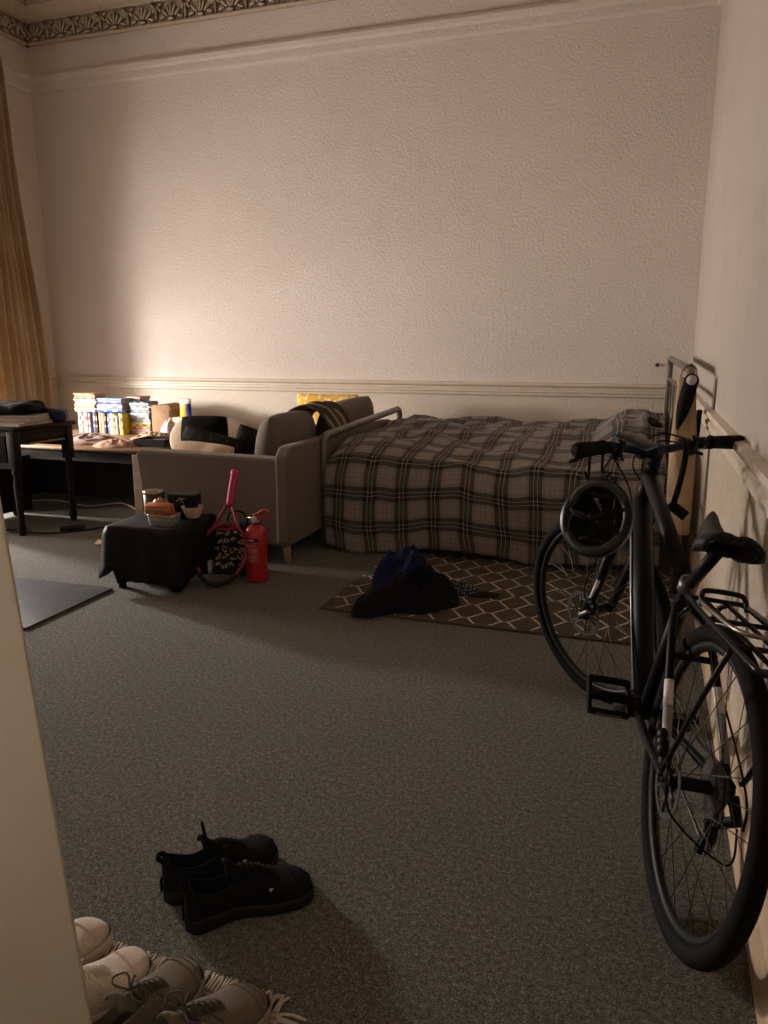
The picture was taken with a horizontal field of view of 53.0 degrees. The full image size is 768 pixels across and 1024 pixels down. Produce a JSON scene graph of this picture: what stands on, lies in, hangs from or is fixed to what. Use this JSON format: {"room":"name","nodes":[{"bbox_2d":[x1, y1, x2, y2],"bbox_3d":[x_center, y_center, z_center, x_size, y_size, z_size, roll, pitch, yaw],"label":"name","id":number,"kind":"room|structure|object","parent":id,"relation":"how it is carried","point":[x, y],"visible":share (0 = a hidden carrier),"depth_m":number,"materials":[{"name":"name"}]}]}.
{"room":"studio apartment","nodes":[
{"label":"studio apartment","id":0,"kind":"room"},
{"bbox_2d":[0,35,58,408],"bbox_3d":[-4.447,-1.759,4.035,0.200,4.200,7.100,4,13,18],"label":"wall","id":1,"kind":"structure","parent":0,"point":[13,54],"depth_m":7.04,"materials":[{"name":"paint"}]},
{"bbox_2d":[0,0,29,47],"bbox_3d":[-3.600,-3.810,4.400,0.900,0.340,5.330,4,13,18],"label":"trim","id":2,"kind":"structure","parent":1,"relation":"attached to","point":[12,12],"depth_m":6.67,"materials":[{"name":"paint"}]},
{"bbox_2d":[3,63,30,94],"bbox_3d":[-4.329,-3.174,3.693,0.050,0.170,7.100,4,13,18],"label":"trim","id":3,"kind":"structure","parent":1,"relation":"attached to","point":[15,78],"depth_m":6.80,"materials":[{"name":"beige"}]},
{"bbox_3d":[-3.887,-3.476,4.749,0.056,0.056,3.860,4,13,18],"label":"pole","id":4,"kind":"object","parent":1,"relation":"attached to","visible":0},
{"bbox_2d":[0,57,53,407],"bbox_3d":[-3.298,-2.067,6.798,0.142,3.590,0.758,4,13,20],"label":"curtain","id":5,"kind":"object","parent":4,"relation":"hanging from","point":[25,375],"visible":0.62,"depth_m":6.86,"materials":[{"name":"beige fabric"}]},
{"bbox_2d":[27,0,721,485],"bbox_3d":[-0.444,-2.273,6.448,6.090,4.200,0.150,4,13,18],"label":"wall","id":6,"kind":"structure","parent":0,"point":[527,206],"depth_m":6.18,"materials":[{"name":"paint"}]},
{"bbox_2d":[24,0,335,47],"bbox_3d":[-0.613,-4.057,5.559,5.790,0.340,0.900,4,13,18],"label":"trim","id":7,"kind":"structure","parent":6,"relation":"attached to","point":[48,22],"depth_m":6.52,"materials":[{"name":"paint"}]},
{"bbox_2d":[56,376,675,398],"bbox_3d":[-0.476,-1.082,6.604,5.790,0.105,0.050,4,13,18],"label":"trim","id":8,"kind":"structure","parent":6,"relation":"attached to","point":[612,390],"depth_m":6.45,"materials":[{"name":"beige paint"}]},
{"bbox_2d":[30,0,720,94],"bbox_3d":[-0.476,-3.676,6.052,5.790,0.170,0.050,4,13,18],"label":"trim","id":9,"kind":"structure","parent":6,"relation":"attached to","point":[561,13],"depth_m":5.93,"materials":[{"name":"beige paint"}]},
{"bbox_2d":[3,492,756,1023],"bbox_3d":[-2.369,0.491,3.791,7.690,0.100,7.400,4,13,18],"label":"floor","id":10,"kind":"structure","parent":0,"point":[467,835],"depth_m":2.14,"materials":[{"name":"carpet"}]},
{"bbox_2d":[20,454,32,509],"bbox_3d":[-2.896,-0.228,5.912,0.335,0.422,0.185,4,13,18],"label":"table leg","id":11,"kind":"object","parent":10,"relation":"on","point":[25,475],"visible":0.38,"depth_m":5.89,"materials":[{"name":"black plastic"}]},
{"bbox_2d":[0,420,77,535],"bbox_3d":[-2.577,-0.261,5.356,0.630,0.718,0.599,4,13,18],"label":"desk","id":12,"kind":"object","parent":10,"relation":"on","point":[58,432],"visible":0.95,"depth_m":5.22,"materials":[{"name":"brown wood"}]},
{"bbox_2d":[0,420,52,426],"bbox_3d":[-2.535,-0.603,5.204,0.445,0.014,0.325,3,12,16],"label":"notebook","id":13,"kind":"object","parent":12,"relation":"on","point":[50,421],"visible":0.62,"depth_m":5.03,"materials":[{"name":"paper"}]},
{"bbox_2d":[0,419,50,423],"bbox_3d":[-2.517,-0.618,5.207,0.415,0.012,0.305,2,12,11],"label":"notebook","id":14,"kind":"object","parent":13,"relation":"on","point":[44,419],"visible":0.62,"depth_m":5.05,"materials":[{"name":"paper"}]},
{"bbox_2d":[0,416,49,421],"bbox_3d":[-2.499,-0.635,5.210,0.385,0.020,0.285,1,12,5],"label":"notebook","id":15,"kind":"object","parent":14,"relation":"on","point":[44,417],"visible":0.68,"depth_m":5.07,"materials":[{"name":"paper"}]},
{"bbox_2d":[0,413,48,417],"bbox_3d":[-2.481,-0.655,5.213,0.355,0.018,0.265,0,12,0],"label":"notebook","id":16,"kind":"object","parent":15,"relation":"on","point":[31,415],"visible":0.76,"depth_m":5.09,"materials":[{"name":"paper"}]},
{"bbox_2d":[0,400,45,414],"bbox_3d":[-2.558,-0.714,5.234,0.476,0.087,0.341,2,12,10],"label":"laptop bag","id":17,"kind":"object","parent":16,"relation":"on","point":[9,407],"visible":1,"depth_m":5.11,"materials":[{"name":"black fabric"}]},
{"bbox_2d":[36,407,68,421],"bbox_3d":[-2.347,-0.693,5.384,0.265,0.114,0.238,-2,12,-10],"label":"pencil case","id":18,"kind":"object","parent":12,"relation":"on","point":[55,414],"visible":0.47,"depth_m":5.31,"materials":[{"name":"blue fabric"}]},
{"bbox_2d":[6,525,107,533],"bbox_3d":[-2.013,0.089,5.380,1.426,0.029,0.263,-5,13,-24],"label":"cable","id":19,"kind":"object","parent":10,"relation":"on","point":[7,530],"visible":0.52,"depth_m":5.19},
{"bbox_2d":[14,577,112,629],"bbox_3d":[-2.322,0.401,3.945,1.750,0.012,0.610,4,13,17],"label":"exercise mat","id":20,"kind":"object","parent":10,"relation":"on","point":[40,601],"visible":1,"depth_m":3.81,"materials":[{"name":"grey plastic"}]},
{"bbox_2d":[60,524,85,531],"bbox_3d":[-2.124,0.107,5.255,0.160,0.042,0.055,-2,12,-10],"label":"power strip","id":21,"kind":"object","parent":10,"relation":"on","point":[66,527],"visible":1,"depth_m":5.23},
{"bbox_2d":[32,499,135,509],"bbox_3d":[-2.334,-0.247,5.959,1.572,0.444,0.380,5,13,23],"label":"power cable","id":22,"kind":"object","parent":10,"relation":"on","point":[41,499],"visible":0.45,"depth_m":6.08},
{"bbox_2d":[21,429,171,514],"bbox_3d":[-2.234,-0.371,6.409,1.520,0.495,1.315,4,13,18],"label":"table","id":23,"kind":"object","parent":10,"relation":"on","point":[103,472],"visible":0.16,"depth_m":6.08,"materials":[{"name":"brown wood"}]},
{"bbox_2d":[83,412,91,432],"bbox_3d":[-2.584,-0.797,6.797,0.040,0.176,0.152,4,13,18],"label":"book","id":24,"kind":"object","parent":23,"relation":"on","point":[85,414],"visible":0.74,"depth_m":6.73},
{"bbox_2d":[88,413,93,432],"bbox_3d":[-2.553,-0.791,6.787,0.022,0.170,0.136,4,13,18],"label":"book","id":25,"kind":"object","parent":23,"relation":"on","point":[90,415],"visible":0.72,"depth_m":6.73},
{"bbox_2d":[92,412,97,432],"bbox_3d":[-2.499,-0.792,6.768,0.030,0.180,0.144,4,13,18],"label":"book","id":26,"kind":"object","parent":23,"relation":"on","point":[94,417],"visible":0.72,"depth_m":6.70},
{"bbox_2d":[75,409,96,411],"bbox_3d":[-2.578,-0.898,6.775,0.218,0.020,0.156,5,13,21],"label":"book","id":27,"kind":"object","parent":26,"relation":"on","point":[81,410],"visible":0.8,"depth_m":6.71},
{"bbox_2d":[74,408,96,409],"bbox_3d":[-2.577,-0.913,6.763,0.223,0.012,0.156,4,13,18],"label":"book","id":28,"kind":"object","parent":27,"relation":"on","point":[74,408],"visible":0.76,"depth_m":6.68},
{"bbox_2d":[75,404,96,407],"bbox_3d":[-2.576,-0.934,6.759,0.211,0.030,0.156,5,13,21],"label":"book","id":29,"kind":"object","parent":28,"relation":"on","point":[76,405],"visible":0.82,"depth_m":6.69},
{"bbox_2d":[75,403,96,404],"bbox_3d":[-2.569,-0.955,6.753,0.221,0.012,0.156,5,13,20],"label":"book","id":30,"kind":"object","parent":29,"relation":"on","point":[75,403],"visible":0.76,"depth_m":6.67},
{"bbox_2d":[75,401,96,402],"bbox_3d":[-2.566,-0.969,6.755,0.226,0.014,0.156,4,13,19],"label":"book","id":31,"kind":"object","parent":30,"relation":"on","point":[75,401],"visible":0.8,"depth_m":6.68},
{"bbox_2d":[73,399,96,400],"bbox_3d":[-2.578,-0.987,6.759,0.234,0.018,0.156,4,13,20],"label":"book","id":32,"kind":"object","parent":31,"relation":"on","point":[73,399],"visible":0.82,"depth_m":6.69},
{"bbox_2d":[74,396,104,398],"bbox_3d":[-2.579,-1.005,6.748,0.214,0.020,0.156,4,13,16],"label":"book","id":33,"kind":"object","parent":32,"relation":"on","point":[75,397],"visible":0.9,"depth_m":6.69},
{"bbox_2d":[74,394,105,396],"bbox_3d":[-2.571,-1.023,6.746,0.214,0.016,0.156,4,13,19],"label":"book","id":34,"kind":"object","parent":33,"relation":"on","point":[75,394],"visible":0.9,"depth_m":6.68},
{"bbox_2d":[73,392,104,394],"bbox_3d":[-2.581,-1.037,6.739,0.224,0.012,0.156,5,13,20],"label":"book","id":35,"kind":"object","parent":34,"relation":"on","point":[80,393],"visible":1,"depth_m":6.69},
{"bbox_2d":[73,433,117,444],"bbox_3d":[-2.344,-0.586,6.061,0.510,0.070,0.412,4,13,18],"label":"folded cloth","id":36,"kind":"object","parent":23,"relation":"on","point":[87,438],"visible":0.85,"depth_m":5.99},
{"bbox_2d":[98,412,104,432],"bbox_3d":[-2.445,-0.789,6.750,0.034,0.180,0.136,4,13,18],"label":"book","id":37,"kind":"object","parent":23,"relation":"on","point":[99,413],"visible":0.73,"depth_m":6.69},
{"bbox_2d":[97,408,130,412],"bbox_3d":[-2.338,-0.889,6.689,0.260,0.036,0.156,4,13,18],"label":"book","id":38,"kind":"object","parent":37,"relation":"on","point":[115,410],"visible":0.85,"depth_m":6.62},
{"bbox_2d":[97,405,129,407],"bbox_3d":[-2.338,-0.919,6.689,0.254,0.022,0.156,4,13,17],"label":"book","id":39,"kind":"object","parent":38,"relation":"on","point":[98,406],"visible":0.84,"depth_m":6.63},
{"bbox_2d":[97,404,128,405],"bbox_3d":[-2.335,-0.936,6.681,0.247,0.012,0.156,3,13,16],"label":"book","id":40,"kind":"object","parent":39,"relation":"on","point":[97,404],"visible":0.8,"depth_m":6.60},
{"bbox_2d":[96,399,131,403],"bbox_3d":[-2.338,-0.960,6.682,0.262,0.034,0.156,5,13,21],"label":"book","id":41,"kind":"object","parent":40,"relation":"on","point":[98,401],"visible":0.88,"depth_m":6.62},
{"bbox_2d":[97,397,131,399],"bbox_3d":[-2.334,-0.981,6.666,0.253,0.012,0.156,4,13,18],"label":"book","id":42,"kind":"object","parent":41,"relation":"on","point":[105,398],"visible":1,"depth_m":6.61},
{"bbox_2d":[104,412,111,432],"bbox_3d":[-2.388,-0.784,6.731,0.024,0.178,0.152,4,13,18],"label":"book","id":43,"kind":"object","parent":23,"relation":"on","point":[105,413],"visible":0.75,"depth_m":6.67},
{"bbox_2d":[93,438,137,447],"bbox_3d":[-2.023,-0.531,5.846,0.382,0.053,0.351,4,13,18],"label":"checked cloth","id":44,"kind":"object","parent":23,"relation":"on","point":[110,443],"visible":0.96,"depth_m":5.75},
{"bbox_2d":[120,413,131,434],"bbox_3d":[-2.209,-0.759,6.620,0.022,0.176,0.144,4,13,18],"label":"book","id":45,"kind":"object","parent":23,"relation":"on","point":[126,421],"visible":0.9,"depth_m":6.59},
{"bbox_2d":[131,431,152,433],"bbox_3d":[-2.062,-0.694,6.674,0.191,0.026,0.156,4,13,19],"label":"book","id":46,"kind":"object","parent":23,"relation":"on","point":[132,432],"visible":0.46,"depth_m":6.61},
{"bbox_2d":[130,429,152,430],"bbox_3d":[-2.070,-0.717,6.672,0.188,0.018,0.156,4,13,17],"label":"book","id":47,"kind":"object","parent":46,"relation":"on","point":[130,429],"visible":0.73,"depth_m":6.60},
{"bbox_2d":[131,426,152,428],"bbox_3d":[-2.067,-0.737,6.671,0.187,0.022,0.156,3,13,16],"label":"book","id":48,"kind":"object","parent":47,"relation":"on","point":[132,427],"visible":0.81,"depth_m":6.60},
{"bbox_2d":[131,423,151,426],"bbox_3d":[-2.063,-0.760,6.667,0.186,0.022,0.156,3,13,16],"label":"book","id":49,"kind":"object","parent":48,"relation":"on","point":[132,424],"visible":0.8,"depth_m":6.59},
{"bbox_2d":[131,422,151,423],"bbox_3d":[-2.058,-0.777,6.658,0.197,0.014,0.156,4,13,19],"label":"book","id":50,"kind":"object","parent":49,"relation":"on","point":[131,422],"visible":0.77,"depth_m":6.58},
{"bbox_2d":[132,419,151,421],"bbox_3d":[-2.055,-0.798,6.661,0.190,0.026,0.156,5,13,21],"label":"book","id":51,"kind":"object","parent":50,"relation":"on","point":[133,420],"visible":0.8,"depth_m":6.59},
{"bbox_2d":[130,416,151,418],"bbox_3d":[-2.068,-0.822,6.651,0.188,0.022,0.156,4,13,18],"label":"book","id":52,"kind":"object","parent":51,"relation":"on","point":[131,417],"visible":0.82,"depth_m":6.58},
{"bbox_2d":[129,413,151,416],"bbox_3d":[-2.068,-0.846,6.643,0.194,0.028,0.156,4,13,19],"label":"book","id":53,"kind":"object","parent":52,"relation":"on","point":[130,414],"visible":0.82,"depth_m":6.57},
{"bbox_2d":[131,410,151,412],"bbox_3d":[-2.060,-0.872,6.647,0.190,0.020,0.156,4,13,17],"label":"book","id":54,"kind":"object","parent":53,"relation":"on","point":[132,411],"visible":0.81,"depth_m":6.58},
{"bbox_2d":[130,408,150,410],"bbox_3d":[-2.061,-0.892,6.639,0.193,0.022,0.156,5,13,21],"label":"book","id":55,"kind":"object","parent":54,"relation":"on","point":[142,409],"visible":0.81,"depth_m":6.56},
{"bbox_2d":[130,406,150,407],"bbox_3d":[-2.057,-0.912,6.637,0.198,0.016,0.156,4,13,16],"label":"book","id":56,"kind":"object","parent":55,"relation":"on","point":[130,406],"visible":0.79,"depth_m":6.57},
{"bbox_2d":[129,402,157,405],"bbox_3d":[-2.066,-0.931,6.626,0.191,0.024,0.156,4,13,17],"label":"book","id":57,"kind":"object","parent":56,"relation":"on","point":[154,403],"visible":0.9,"depth_m":6.56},
{"bbox_2d":[131,431,169,439],"bbox_3d":[-1.854,-0.618,6.219,0.406,0.068,0.328,4,13,18],"label":"wrapping","id":58,"kind":"object","parent":23,"relation":"on","point":[149,433],"visible":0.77,"depth_m":6.17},
{"bbox_2d":[133,436,170,446],"bbox_3d":[-1.737,-0.537,5.869,0.256,0.055,0.226,3,12,12],"label":"open box","id":59,"kind":"object","parent":23,"relation":"on","point":[147,441],"visible":0.77,"depth_m":5.77,"materials":[{"name":"cardboard"}]},
{"bbox_2d":[151,402,179,431],"bbox_3d":[-1.857,-0.805,6.632,0.185,0.262,0.220,3,12,15],"label":"cardboard box","id":60,"kind":"object","parent":23,"relation":"on","point":[160,412],"visible":0.51,"depth_m":6.53,"materials":[{"name":"cardboard"}]},
{"bbox_2d":[161,417,173,433],"bbox_3d":[-1.815,-0.718,6.465,0.152,0.160,0.124,4,13,18],"label":"plastic bag","id":61,"kind":"object","parent":23,"relation":"on","point":[168,425],"visible":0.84,"depth_m":6.43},
{"bbox_2d":[172,417,181,424],"bbox_3d":[-1.654,-0.722,6.492,0.200,0.156,0.150,4,13,18],"label":"shoe box","id":62,"kind":"object","parent":23,"relation":"on","point":[175,420],"visible":0.13,"depth_m":6.43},
{"bbox_2d":[179,399,191,416],"bbox_3d":[-1.660,-0.870,6.441,0.110,0.155,0.044,4,13,18],"label":"snack packet","id":63,"kind":"object","parent":62,"relation":"on","point":[185,404],"visible":0.97,"depth_m":6.42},
{"bbox_3d":[-2.162,-0.810,6.801,0.150,0.200,0.120,4,13,18],"label":"box","id":64,"kind":"object","parent":23,"relation":"on","visible":0},
{"bbox_3d":[-2.160,-0.921,6.777,0.131,0.028,0.156,4,13,18],"label":"book","id":65,"kind":"object","parent":64,"relation":"on","visible":0},
{"bbox_3d":[-2.165,-0.947,6.773,0.148,0.022,0.156,4,13,18],"label":"book","id":66,"kind":"object","parent":65,"relation":"on","visible":0},
{"bbox_3d":[-2.162,-0.968,6.769,0.142,0.020,0.156,3,12,15],"label":"book","id":67,"kind":"object","parent":66,"relation":"on","visible":0},
{"bbox_2d":[131,399,148,400],"bbox_3d":[-2.162,-0.984,6.755,0.140,0.016,0.156,4,13,17],"label":"book","id":68,"kind":"object","parent":67,"relation":"on","point":[132,399],"visible":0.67,"depth_m":6.68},
{"bbox_2d":[126,395,149,398],"bbox_3d":[-2.155,-1.006,6.758,0.143,0.024,0.156,4,13,20],"label":"book","id":69,"kind":"object","parent":68,"relation":"on","point":[136,396],"visible":0.94,"depth_m":6.70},
{"bbox_2d":[118,563,207,591],"bbox_3d":[-1.178,0.207,4.105,0.370,0.326,0.400,3,12,13],"label":"stool","id":70,"kind":"object","parent":10,"relation":"on","point":[122,584],"visible":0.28,"depth_m":4.19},
{"bbox_2d":[99,512,215,591],"bbox_3d":[-1.184,0.189,4.096,0.456,0.315,0.495,3,12,13],"label":"cloth","id":71,"kind":"object","parent":70,"relation":"on","point":[135,550],"visible":0.84,"depth_m":3.90,"materials":[{"name":"fabric"}]},
{"bbox_2d":[143,488,164,514],"bbox_3d":[-1.239,-0.054,4.159,0.115,0.133,0.115,4,13,18],"label":"tin","id":72,"kind":"object","parent":71,"relation":"on","point":[149,495],"visible":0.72,"depth_m":4.11,"materials":[{"name":"metal"}]},
{"bbox_2d":[147,512,180,525],"bbox_3d":[-1.123,0.033,3.933,0.150,0.053,0.106,4,13,18],"label":"wire basket","id":73,"kind":"object","parent":71,"relation":"on","point":[173,518],"visible":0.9,"depth_m":3.90,"materials":[{"name":"silver metal"}]},
{"bbox_2d":[144,502,174,517],"bbox_3d":[-1.152,-0.011,3.961,0.150,0.070,0.068,3,12,14],"label":"carton","id":74,"kind":"object","parent":73,"relation":"in","point":[162,509],"visible":0.96,"depth_m":3.94,"materials":[{"name":"orange cardboard"}]},
{"bbox_2d":[167,492,201,515],"bbox_3d":[-1.074,-0.042,4.144,0.155,0.116,0.089,3,12,13],"label":"carton","id":75,"kind":"object","parent":71,"relation":"on","point":[188,499],"visible":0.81,"depth_m":4.11,"materials":[{"name":"black cardboard"}]},
{"bbox_2d":[181,504,203,518],"bbox_3d":[-1.013,-0.002,4.082,0.120,0.062,0.120,4,13,18],"label":"bowl","id":76,"kind":"object","parent":71,"relation":"on","point":[191,513],"visible":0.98,"depth_m":4.05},
{"bbox_2d":[97,940,306,1023],"bbox_3d":[-0.520,0.951,1.360,0.676,0.012,0.459,4,13,20],"label":"mat","id":77,"kind":"object","parent":10,"relation":"on","point":[276,1016],"visible":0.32,"depth_m":1.49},
{"bbox_2d":[0,498,91,1023],"bbox_3d":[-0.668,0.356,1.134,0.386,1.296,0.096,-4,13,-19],"label":"door","id":78,"kind":"structure","parent":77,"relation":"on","point":[42,981],"depth_m":1.19,"materials":[{"name":"beige paint"}]},
{"bbox_2d":[74,917,112,965],"bbox_3d":[-0.676,0.854,1.489,0.117,0.133,0.311,7,14,30],"label":"trainer","id":79,"kind":"object","parent":77,"relation":"on","point":[94,941],"visible":0.23,"depth_m":1.56,"materials":[{"name":"beige fabric"}]},
{"bbox_2d":[81,946,152,1022],"bbox_3d":[-0.571,0.870,1.413,0.117,0.133,0.311,11,16,43],"label":"trainer","id":80,"kind":"object","parent":77,"relation":"on","point":[98,975],"visible":0.45,"depth_m":1.45,"materials":[{"name":"beige fabric"}]},
{"bbox_2d":[92,956,204,1023],"bbox_3d":[-0.451,0.878,1.378,0.117,0.133,0.311,8,15,34],"label":"shoe","id":81,"kind":"object","parent":77,"relation":"on","point":[143,1001],"visible":0.94,"depth_m":1.38,"materials":[{"name":"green fabric"}]},
{"bbox_2d":[156,982,271,1023],"bbox_3d":[-0.333,0.888,1.329,0.117,0.133,0.311,9,15,38],"label":"shoe","id":82,"kind":"object","parent":77,"relation":"on","point":[242,1002],"visible":1,"depth_m":1.37,"materials":[{"name":"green fabric"}]},
{"bbox_2d":[156,821,278,906],"bbox_3d":[-0.383,0.780,1.792,0.290,0.168,0.126,-7,14,-31],"label":"trainer","id":83,"kind":"object","parent":10,"relation":"on","point":[205,863],"visible":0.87,"depth_m":1.76,"materials":[{"name":"black"}]},
{"bbox_2d":[196,469,247,586],"bbox_3d":[-0.887,0.077,4.137,0.274,0.558,0.441,-4,13,-16],"label":"tennis racket","id":84,"kind":"object","parent":10,"relation":"on","point":[234,472],"visible":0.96,"depth_m":4.12,"materials":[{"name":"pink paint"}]},
{"bbox_2d":[210,510,261,575],"bbox_3d":[-0.810,0.160,4.263,0.310,0.351,0.151,3,12,12],"label":"patterned bag","id":85,"kind":"object","parent":10,"relation":"on","point":[243,572],"visible":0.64,"depth_m":4.22,"materials":[{"name":"black fabric"}]},
{"bbox_2d":[177,845,313,935],"bbox_3d":[-0.304,0.802,1.700,0.296,0.162,0.129,-6,13,-26],"label":"trainer","id":86,"kind":"object","parent":10,"relation":"on","point":[247,889],"visible":1,"depth_m":1.68,"materials":[{"name":"black"}]},
{"bbox_2d":[245,509,269,582],"bbox_3d":[-0.676,0.171,4.108,0.129,0.395,0.128,-4,13,-18],"label":"fire extinguisher","id":87,"kind":"object","parent":10,"relation":"on","point":[256,533],"visible":0.99,"depth_m":4.07,"materials":[{"name":"red paint"}]},
{"bbox_2d":[136,419,390,563],"bbox_3d":[-0.700,-0.241,5.348,1.012,0.687,1.900,4,13,18],"label":"sofa","id":88,"kind":"object","parent":10,"relation":"on","point":[287,484],"visible":0.58,"depth_m":4.44,"materials":[{"name":"grey fabric"}]},
{"bbox_2d":[173,441,234,452],"bbox_3d":[-1.153,-0.335,4.811,0.429,0.202,0.194,5,13,22],"label":"cushion","id":89,"kind":"object","parent":88,"relation":"on","point":[180,445],"visible":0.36,"depth_m":4.78,"materials":[{"name":"beige fabric"}]},
{"bbox_2d":[181,416,227,439],"bbox_3d":[-1.212,-0.479,5.203,0.362,0.341,0.133,5,13,22],"label":"cushion","id":90,"kind":"object","parent":88,"relation":"on","point":[215,424],"visible":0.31,"depth_m":5.13,"materials":[{"name":"black fabric"}]},
{"bbox_2d":[170,419,254,448],"bbox_3d":[-1.196,-0.497,5.407,0.736,0.327,0.147,5,13,23],"label":"cushion","id":91,"kind":"object","parent":88,"relation":"on","point":[233,425],"visible":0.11,"depth_m":5.32,"materials":[{"name":"beige fabric"}]},
{"bbox_2d":[181,425,244,453],"bbox_3d":[-1.133,-0.408,5.014,0.483,0.298,0.136,5,13,22],"label":"cushion","id":92,"kind":"object","parent":88,"relation":"on","point":[191,433],"visible":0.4,"depth_m":4.97,"materials":[{"name":"fabric"}]},
{"bbox_2d":[236,424,257,454],"bbox_3d":[-0.854,-0.406,5.025,0.333,0.330,0.114,2,12,8],"label":"cushion","id":93,"kind":"object","parent":88,"relation":"on","point":[248,434],"visible":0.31,"depth_m":4.98,"materials":[{"name":"fabric"}]},
{"bbox_2d":[254,411,315,455],"bbox_3d":[-0.612,-0.419,4.800,0.286,0.404,0.567,3,12,14],"label":"cushion","id":94,"kind":"object","parent":88,"relation":"on","point":[277,430],"visible":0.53,"depth_m":4.56,"materials":[{"name":"fabric"}]},
{"bbox_2d":[288,401,352,429],"bbox_3d":[-0.424,-0.561,5.175,0.459,0.371,0.511,4,13,18],"label":"throw blanket","id":95,"kind":"object","parent":88,"relation":"on","point":[333,415],"visible":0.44,"depth_m":5.06,"materials":[{"name":"fabric"}]},
{"bbox_2d":[297,394,358,423],"bbox_3d":[-0.444,-0.784,6.178,0.528,0.325,0.157,3,12,13],"label":"cushion","id":96,"kind":"object","parent":88,"relation":"on","point":[301,398],"visible":0.2,"depth_m":6.12,"materials":[{"name":"yellow fabric"}]},
{"bbox_2d":[316,396,373,435],"bbox_3d":[-0.279,-0.616,5.604,0.283,0.416,0.796,5,13,23],"label":"cushion","id":97,"kind":"object","parent":88,"relation":"on","point":[357,408],"visible":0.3,"depth_m":5.47,"materials":[{"name":"fabric"}]},
{"bbox_2d":[319,552,680,649],"bbox_3d":[0.639,0.403,3.941,1.620,0.010,1.130,4,13,18],"label":"rug","id":98,"kind":"object","parent":10,"relation":"on","point":[514,610],"visible":0.49,"depth_m":3.80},
{"bbox_2d":[371,544,433,585],"bbox_3d":[0.111,0.279,4.007,0.337,0.202,0.310,8,15,35],"label":"jumper","id":99,"kind":"object","parent":98,"relation":"on","point":[407,558],"visible":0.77,"depth_m":3.99,"materials":[{"name":"fabric"}]},
{"bbox_2d":[351,566,458,617],"bbox_3d":[0.088,0.353,3.723,0.549,0.174,0.384,-2,12,-11],"label":"hoodie","id":100,"kind":"object","parent":98,"relation":"on","point":[421,590],"visible":1,"depth_m":3.61,"materials":[{"name":"fabric"}]},
{"bbox_2d":[451,581,479,596],"bbox_3d":[0.393,0.377,3.895,0.161,0.056,0.186,-9,15,-36],"label":"scarf","id":101,"kind":"object","parent":98,"relation":"on","point":[462,588],"visible":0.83,"depth_m":3.85,"materials":[{"name":"black fabric"}]},
{"bbox_2d":[469,591,500,597],"bbox_3d":[0.497,0.407,3.830,0.169,0.024,0.063,0,12,2],"label":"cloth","id":102,"kind":"object","parent":98,"relation":"on","point":[484,594],"visible":1,"depth_m":3.82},
{"bbox_2d":[320,356,694,593],"bbox_3d":[0.837,-0.426,5.061,2.073,1.165,2.120,4,13,18],"label":"frame","id":103,"kind":"object","parent":10,"relation":"on","point":[669,406],"visible":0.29,"depth_m":4.93,"materials":[{"name":"grey metal"}]},
{"bbox_2d":[666,363,697,535],"bbox_3d":[1.427,-0.295,3.675,0.113,0.816,0.104,-5,13,-22],"label":"canvas bag","id":104,"kind":"object","parent":103,"relation":"hanging from","point":[688,428],"visible":0.62,"depth_m":3.67,"materials":[{"name":"fabric"}]},
{"bbox_2d":[676,373,698,429],"bbox_3d":[1.405,-0.509,3.567,0.089,0.262,0.080,4,13,18],"label":"umbrella","id":105,"kind":"object","parent":104,"relation":"in","point":[687,394],"visible":1,"depth_m":3.55,"materials":[{"name":"black fabric"}]},
{"bbox_2d":[695,410,701,465],"bbox_3d":[1.498,-0.285,3.705,0.030,0.414,0.060,7,14,30],"label":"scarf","id":106,"kind":"object","parent":103,"relation":"hanging from","point":[699,412],"visible":0.41,"depth_m":3.66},
{"bbox_3d":[0.844,-0.267,5.190,1.900,0.170,1.540,4,13,18],"label":"mattress","id":107,"kind":"object","parent":103,"relation":"on","visible":0},
{"bbox_2d":[324,409,665,566],"bbox_3d":[0.823,-0.260,5.138,1.951,0.805,1.737,4,13,18],"label":"bed","id":108,"kind":"object","parent":107,"relation":"on","point":[490,486],"visible":0.88,"depth_m":4.53,"materials":[{"name":"grey fabric"}]},
{"bbox_2d":[648,417,662,427],"bbox_3d":[1.684,-0.430,4.852,0.143,0.309,0.455,3,12,14],"label":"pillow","id":109,"kind":"object","parent":107,"relation":"on","point":[652,421],"visible":0.13,"depth_m":4.67,"materials":[{"name":"black fabric"}]},
{"bbox_2d":[533,433,767,971],"bbox_3d":[0.793,0.311,2.063,0.585,0.967,1.720,1,12,4],"label":"bicycle","id":110,"kind":"object","parent":10,"relation":"on","point":[651,697],"visible":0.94,"depth_m":1.72,"materials":[{"name":"black metal"}]},
{"bbox_2d":[560,453,633,557],"bbox_3d":[0.565,-0.026,2.061,0.177,0.281,0.239,-3,12,-15],"label":"helmet","id":111,"kind":"object","parent":110,"relation":"hanging from","point":[612,530],"visible":1,"depth_m":2.06,"materials":[{"name":"black plastic"}]},
{"bbox_2d":[614,431,657,451],"bbox_3d":[0.740,-0.209,2.262,0.061,0.049,0.114,-9,15,-38],"label":"phone","id":112,"kind":"object","parent":110,"relation":"attached to","point":[639,442],"visible":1,"depth_m":2.25,"materials":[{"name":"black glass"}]},
{"bbox_2d":[690,0,767,802],"bbox_3d":[1.200,-1.359,2.155,0.150,4.200,7.100,4,13,18],"label":"wall","id":113,"kind":"structure","parent":0,"point":[730,353],"depth_m":2.92,"materials":[{"name":"paint"}]},
{"bbox_2d":[682,524,767,1023],"bbox_3d":[1.118,0.599,2.600,0.022,0.185,7.100,4,13,18],"label":"baseboard","id":114,"kind":"structure","parent":113,"relation":"attached to","point":[756,946],"depth_m":1.78,"materials":[{"name":"paint"}]},
{"bbox_2d":[696,393,767,518],"bbox_3d":[1.112,-0.181,2.437,0.035,0.105,7.100,4,13,18],"label":"trim","id":115,"kind":"structure","parent":113,"relation":"attached to","point":[752,469],"depth_m":2.20,"materials":[{"name":"beige paint"}]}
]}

